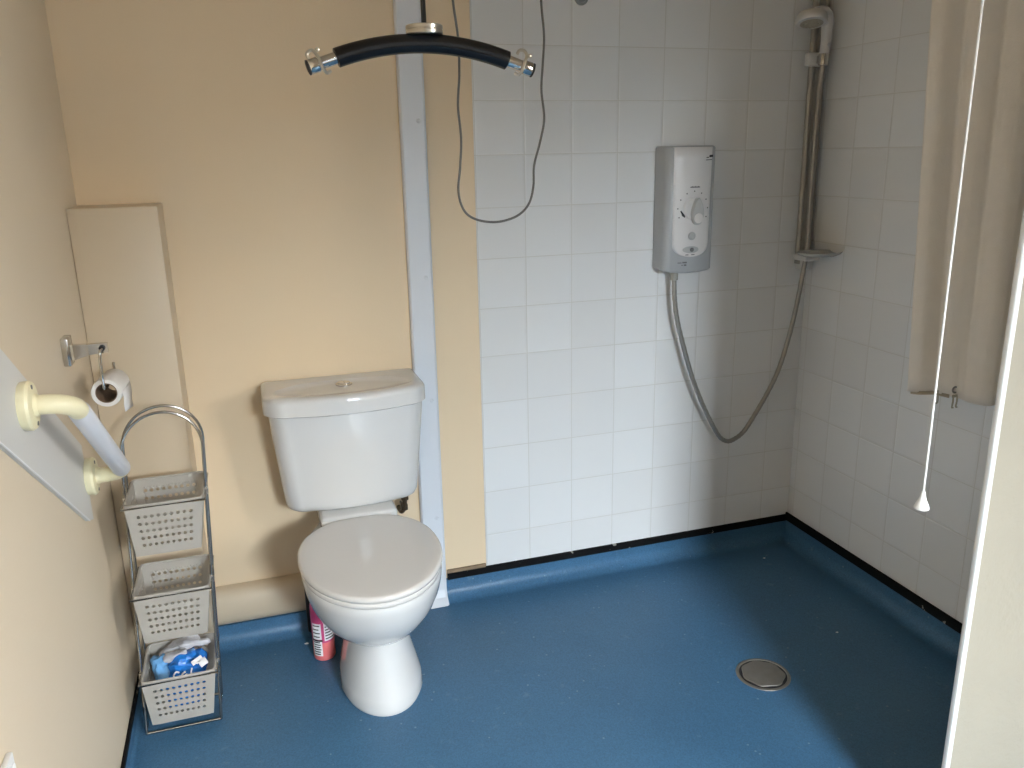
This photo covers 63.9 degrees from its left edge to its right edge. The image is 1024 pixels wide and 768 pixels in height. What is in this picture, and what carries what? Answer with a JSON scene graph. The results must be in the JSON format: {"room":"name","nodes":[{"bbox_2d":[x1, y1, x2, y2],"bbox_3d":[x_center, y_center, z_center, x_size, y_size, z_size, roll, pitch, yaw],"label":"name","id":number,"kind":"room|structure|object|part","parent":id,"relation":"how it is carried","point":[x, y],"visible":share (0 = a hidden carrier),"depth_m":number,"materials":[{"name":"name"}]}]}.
{"room":"accessible bathroom","nodes":[
{"label":"accessible bathroom","id":0,"kind":"room"},
{"bbox_2d":[0,0,138,767],"bbox_3d":[-0.515,0.156,0.223,0.100,2.420,4.100,-6,16,-17],"label":"wall","id":1,"kind":"structure","parent":0,"point":[69,662],"depth_m":1.60,"materials":[{"name":"beige paint"}]},
{"bbox_2d":[0,752,15,767],"bbox_3d":[-0.684,0.577,1.103,0.013,0.086,0.146,-6,16,-17],"label":"wall socket","id":2,"kind":"object","parent":1,"relation":"attached to","point":[8,761],"visible":1,"depth_m":1.15,"materials":[{"name":"white plastic"}]},
{"bbox_2d":[0,349,93,520],"bbox_3d":[-0.728,-0.060,1.024,0.010,1.148,1.488,-6,16,-17],"label":"panel","id":3,"kind":"object","parent":1,"relation":"attached to","point":[50,453],"visible":0.91,"depth_m":1.51,"materials":[{"name":"white plastic"}]},
{"bbox_2d":[15,381,130,494],"bbox_3d":[-0.845,0.118,1.631,0.096,0.368,0.491,-6,16,-17],"label":"grab rail","id":4,"kind":"object","parent":3,"relation":"attached to","point":[30,405],"visible":1,"depth_m":1.47,"materials":[{"name":"beige plastic"}]},
{"bbox_2d":[60,335,115,389],"bbox_3d":[-0.937,-0.056,1.830,0.088,0.124,0.132,-6,16,-17],"label":"toilet roll holder","id":5,"kind":"object","parent":1,"relation":"attached to","point":[71,352],"visible":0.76,"depth_m":1.78,"materials":[{"name":"silver metal"}]},
{"bbox_3d":[-0.960,-0.072,1.775,0.016,0.062,0.044,-6,16,-17],"label":"wall plate","id":6,"kind":"part","parent":5,"relation":"part of","materials":[{"name":"silver metal"}]},
{"bbox_3d":[-0.921,-0.073,1.788,0.078,0.042,0.028,-6,16,-17],"label":"arm","id":7,"kind":"part","parent":5,"relation":"part of","materials":[{"name":"silver metal"}]},
{"bbox_2d":[91,369,133,411],"bbox_3d":[-0.906,0.021,1.863,0.065,0.092,0.100,-5,16,-14],"label":"toilet roll","id":8,"kind":"object","parent":5,"relation":"on","point":[117,378],"visible":0.95,"depth_m":1.84,"materials":[{"name":"paper"}]},
{"bbox_2d":[121,671,139,767],"bbox_3d":[-0.428,1.273,0.511,0.008,0.018,3.810,-6,16,-17],"label":"trim","id":9,"kind":"structure","parent":1,"relation":"attached to","point":[133,709],"depth_m":2.04,"materials":[{"name":"black plastic"}]},
{"bbox_2d":[125,682,142,767],"bbox_3d":[-0.454,1.278,0.606,0.015,0.050,3.999,-6,16,-17],"label":"baseboard","id":10,"kind":"structure","parent":1,"relation":"attached to","point":[132,752],"depth_m":2.09,"materials":[{"name":"blue plastic"}]},
{"bbox_2d":[44,0,812,586],"bbox_3d":[-0.064,-0.491,2.488,2.424,2.420,0.104,-6,16,-17],"label":"wall","id":11,"kind":"structure","parent":0,"point":[596,431],"depth_m":2.45,"materials":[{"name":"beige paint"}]},
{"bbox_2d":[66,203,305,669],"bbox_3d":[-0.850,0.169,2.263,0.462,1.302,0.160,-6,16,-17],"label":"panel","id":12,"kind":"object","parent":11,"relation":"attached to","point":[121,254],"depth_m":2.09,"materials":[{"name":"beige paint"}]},
{"bbox_2d":[304,589,311,632],"bbox_3d":[-0.626,0.686,2.535,0.020,0.150,0.059,-6,16,-17],"label":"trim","id":13,"kind":"structure","parent":11,"relation":"attached to","point":[306,598],"depth_m":2.51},
{"bbox_2d":[396,496,408,513],"bbox_3d":[-0.339,0.352,2.535,0.026,0.103,0.073,-7,17,-22],"label":"supply valve","id":14,"kind":"object","parent":11,"relation":"attached to","point":[403,506],"visible":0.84,"depth_m":2.51,"materials":[{"name":"gold metal"}]},
{"bbox_2d":[393,0,448,608],"bbox_3d":[-0.266,-0.448,2.349,0.072,2.416,0.054,-6,16,-17],"label":"trunking","id":15,"kind":"object","parent":11,"relation":"attached to","point":[409,67],"visible":0.96,"depth_m":2.38,"materials":[{"name":"white plastic"}]},
{"bbox_2d":[447,563,485,572],"bbox_3d":[-0.149,0.607,2.704,0.132,0.014,0.008,-6,16,-17],"label":"trim","id":16,"kind":"structure","parent":11,"relation":"attached to","point":[482,565],"depth_m":2.70,"materials":[{"name":"beige paint"}]},
{"bbox_2d":[218,521,785,652],"bbox_3d":[0.081,0.651,2.756,2.020,0.072,0.078,-6,16,-17],"label":"baseboard","id":17,"kind":"structure","parent":11,"relation":"attached to","point":[470,588],"depth_m":2.81,"materials":[{"name":"blue plastic"}]},
{"bbox_2d":[575,0,587,5],"bbox_3d":[0.204,-1.101,2.333,0.042,0.042,0.040,-6,16,-17],"label":"wall fitting","id":18,"kind":"object","parent":11,"relation":"attached to","point":[579,2],"visible":1,"depth_m":2.35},
{"bbox_2d":[447,514,785,579],"bbox_3d":[0.409,0.563,2.881,1.306,0.027,0.008,-6,16,-17],"label":"trim","id":19,"kind":"structure","parent":11,"relation":"attached to","point":[777,518],"depth_m":2.86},
{"bbox_2d":[652,145,715,279],"bbox_3d":[0.547,-0.529,2.561,0.174,0.410,0.114,-6,16,-17],"label":"shower","id":20,"kind":"object","parent":11,"relation":"attached to","point":[684,175],"visible":1,"depth_m":2.53,"materials":[{"name":"grey plastic"}]},
{"bbox_3d":[0.554,-0.558,2.529,0.141,0.329,0.020,-6,16,-17],"label":"panel","id":21,"kind":"part","parent":20,"relation":"part of","materials":[{"name":"white plastic"}]},
{"bbox_3d":[0.569,-0.529,2.518,0.040,0.082,0.016,-6,16,-17],"label":"lever knob","id":22,"kind":"part","parent":20,"relation":"part of","materials":[{"name":"grey plastic"}]},
{"bbox_2d":[671,65,825,443],"bbox_3d":[0.747,-0.395,2.667,0.499,1.243,0.036,-5,16,-14],"label":"shower hose","id":23,"kind":"object","parent":20,"relation":"attached to","point":[740,434],"visible":0.97,"depth_m":2.71,"materials":[{"name":"silver metal"}]},
{"bbox_2d":[794,0,829,268],"bbox_3d":[0.968,-0.915,2.612,0.090,1.108,0.096,-6,16,-17],"label":"riser rail","id":24,"kind":"object","parent":11,"relation":"attached to","point":[814,59],"visible":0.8,"depth_m":2.65,"materials":[{"name":"silver metal"}]},
{"bbox_3d":[0.947,-0.938,2.613,0.023,1.025,0.019,-6,16,-17],"label":"round rail","id":25,"kind":"part","parent":24,"relation":"part of","materials":[{"name":"silver metal"}]},
{"bbox_2d":[795,5,833,52],"bbox_3d":[0.924,-1.066,2.463,0.182,0.128,0.093,-12,19,-34],"label":"handset","id":26,"kind":"object","parent":24,"relation":"on","point":[822,16],"visible":1,"depth_m":2.44,"materials":[{"name":"white plastic"}]},
{"bbox_3d":[0.887,-1.067,2.434,0.066,0.020,0.065,-6,16,-17],"label":"spray plate","id":27,"kind":"part","parent":26,"relation":"part of","materials":[{"name":"grey plastic"}]},
{"bbox_3d":[0.944,-1.074,2.489,0.047,0.128,0.125,12,20,38],"label":"handle","id":28,"kind":"part","parent":26,"relation":"part of","materials":[{"name":"white plastic"}]},
{"bbox_2d":[793,250,841,260],"bbox_3d":[0.987,-0.416,2.679,0.156,0.034,0.152,-6,16,-17],"label":"soap dish","id":29,"kind":"object","parent":24,"relation":"attached to","point":[804,255],"visible":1,"depth_m":2.69,"materials":[{"name":"plastic"}]},
{"bbox_2d":[816,53,828,65],"bbox_3d":[0.966,-1.010,2.558,0.032,0.036,0.046,-6,16,-17],"label":"bracket","id":30,"kind":"object","parent":24,"relation":"on","point":[821,58],"depth_m":2.54,"materials":[{"name":"silver metal"}]},
{"bbox_2d":[134,543,955,767],"bbox_3d":[0.597,1.238,0.953,2.424,0.100,4.200,-6,16,-17],"label":"floor","id":31,"kind":"structure","parent":0,"point":[635,668],"depth_m":2.24,"materials":[{"name":"blue plastic"}]},
{"bbox_2d":[119,404,222,734],"bbox_3d":[-0.847,0.464,2.049,0.224,0.848,0.190,-6,16,-17],"label":"wire rack","id":32,"kind":"object","parent":31,"relation":"on","point":[151,534],"visible":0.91,"depth_m":2.04,"materials":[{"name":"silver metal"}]},
{"bbox_2d":[123,471,204,556],"bbox_3d":[-0.838,0.318,2.013,0.177,0.140,0.183,-6,16,-17],"label":"basket","id":33,"kind":"object","parent":32,"relation":"on","point":[151,534],"depth_m":1.96,"materials":[{"name":"plastic"}]},
{"bbox_2d":[132,554,210,642],"bbox_3d":[-0.845,0.543,2.073,0.177,0.140,0.183,-6,16,-17],"label":"basket","id":34,"kind":"object","parent":32,"relation":"on","point":[167,620],"depth_m":2.02,"materials":[{"name":"plastic"}]},
{"bbox_2d":[141,633,216,724],"bbox_3d":[-0.851,0.767,2.132,0.177,0.140,0.183,-6,16,-17],"label":"basket","id":35,"kind":"object","parent":32,"relation":"on","point":[157,702],"depth_m":2.07,"materials":[{"name":"plastic"}]},
{"bbox_2d":[150,634,210,707],"bbox_3d":[-0.855,0.756,2.135,0.152,0.166,0.134,-6,16,-17],"label":"packet","id":36,"kind":"object","parent":32,"relation":"in","point":[180,657],"visible":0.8,"depth_m":2.10,"materials":[{"name":"blue plastic"}]},
{"bbox_2d":[309,604,335,660],"bbox_3d":[-0.551,0.685,2.383,0.063,0.230,0.064,-6,16,-17],"label":"spray bottle","id":37,"kind":"object","parent":31,"relation":"on","point":[323,639],"visible":0.7,"depth_m":2.37,"materials":[{"name":"pink plastic"}]},
{"bbox_2d":[314,641,320,654],"bbox_3d":[-0.561,0.763,2.375,0.023,0.041,0.003,5,17,20],"label":"print","id":38,"kind":"object","parent":37,"relation":"attached to","point":[317,644],"depth_m":2.37},
{"bbox_2d":[260,368,442,716],"bbox_3d":[-0.393,0.440,2.196,0.444,0.800,0.675,-6,16,-17],"label":"toilet","id":39,"kind":"object","parent":31,"relation":"on","point":[347,446],"visible":1,"depth_m":2.20,"materials":[{"name":"white glazed ceramic"},{"name":"white plastic"},{"name":"chrome"}]},
{"bbox_3d":[-0.469,0.028,2.299,0.444,0.053,0.232,-6,16,-17],"label":"cistern lid","id":40,"kind":"part","parent":39,"relation":"part of","materials":[{"name":"white ceramic"}]},
{"bbox_3d":[-0.358,0.436,2.091,0.362,0.020,0.461,-6,16,-17],"label":"seat lid","id":41,"kind":"part","parent":39,"relation":"part of","materials":[{"name":"white plastic"}]},
{"bbox_3d":[-0.357,0.454,2.096,0.354,0.015,0.447,-6,16,-17],"label":"seat","id":42,"kind":"part","parent":39,"relation":"part of","materials":[{"name":"white plastic"}]},
{"bbox_2d":[736,658,790,690],"bbox_3d":[0.699,0.806,2.287,0.148,0.004,0.148,-6,16,-17],"label":"floor drain","id":43,"kind":"object","parent":31,"relation":"on","point":[757,673],"visible":1,"depth_m":2.28,"materials":[{"name":"metal"}]},
{"bbox_3d":[0.697,0.806,2.286,0.116,0.004,0.118,-6,16,-17],"label":"plate","id":44,"kind":"part","parent":43,"relation":"part of","materials":[{"name":"metal"}]},
{"bbox_2d":[787,0,994,623],"bbox_3d":[1.263,-0.428,2.173,0.100,2.420,1.340,-6,16,-17],"label":"wall","id":45,"kind":"structure","parent":0,"point":[860,438],"depth_m":2.52,"materials":[{"name":"white tile"}]},
{"bbox_2d":[782,520,960,663],"bbox_3d":[1.218,0.707,2.464,0.045,0.078,1.349,-6,16,-17],"label":"baseboard","id":46,"kind":"structure","parent":45,"relation":"attached to","point":[933,632],"depth_m":2.63,"materials":[{"name":"blue plastic"}]},
{"bbox_2d":[785,512,961,633],"bbox_3d":[1.230,0.658,2.467,0.010,0.032,1.323,-6,16,-17],"label":"trim","id":47,"kind":"structure","parent":45,"relation":"attached to","point":[900,589],"depth_m":2.62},
{"bbox_2d":[950,277,1023,767],"bbox_3d":[1.132,-0.221,1.448,0.618,2.420,0.010,-6,16,-17],"label":"door","id":48,"kind":"structure","parent":0,"point":[989,731],"depth_m":1.55,"materials":[{"name":"beige paint"}]},
{"bbox_2d":[941,209,1023,767],"bbox_3d":[0.838,-0.190,1.356,0.011,2.420,0.014,-6,16,-17],"label":"trim","id":49,"kind":"structure","parent":48,"relation":"attached to","point":[1017,283],"depth_m":1.46,"materials":[{"name":"white paint"}]},
{"bbox_3d":[0.550,-1.187,0.270,2.424,0.100,4.200,-6,16,-17],"label":"ceiling","id":50,"kind":"structure","parent":0,"visible":0},
{"bbox_2d":[305,0,535,76],"bbox_3d":[-0.163,-0.968,1.343,0.415,0.875,0.065,-6,16,-17],"label":"bar","id":51,"kind":"object","parent":50,"relation":"hanging from","point":[423,37],"visible":1,"depth_m":1.43,"materials":[{"name":"black plastic"}]},
{"bbox_2d":[452,0,544,222],"bbox_3d":[-0.030,-0.881,1.522,0.192,1.147,0.005,-6,16,-17],"label":"cable","id":52,"kind":"object","parent":50,"relation":"hanging from","point":[453,4],"visible":0.98,"depth_m":1.62,"materials":[{"name":"grey plastic"}]},
{"bbox_2d":[914,0,983,510],"bbox_3d":[0.692,-0.561,1.200,0.025,1.613,0.025,-6,16,-17],"label":"pull cord","id":53,"kind":"object","parent":50,"relation":"hanging from","point":[921,504],"visible":1,"depth_m":1.31,"materials":[{"name":"white plastic"}]},
{"bbox_2d":[907,0,1023,407],"bbox_3d":[1.130,-0.738,1.919,0.299,1.677,0.052,9,19,32],"label":"shower curtain","id":54,"kind":"object","parent":50,"relation":"hanging from","point":[991,205],"visible":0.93,"depth_m":2.00,"materials":[{"name":"fabric"}]}
]}

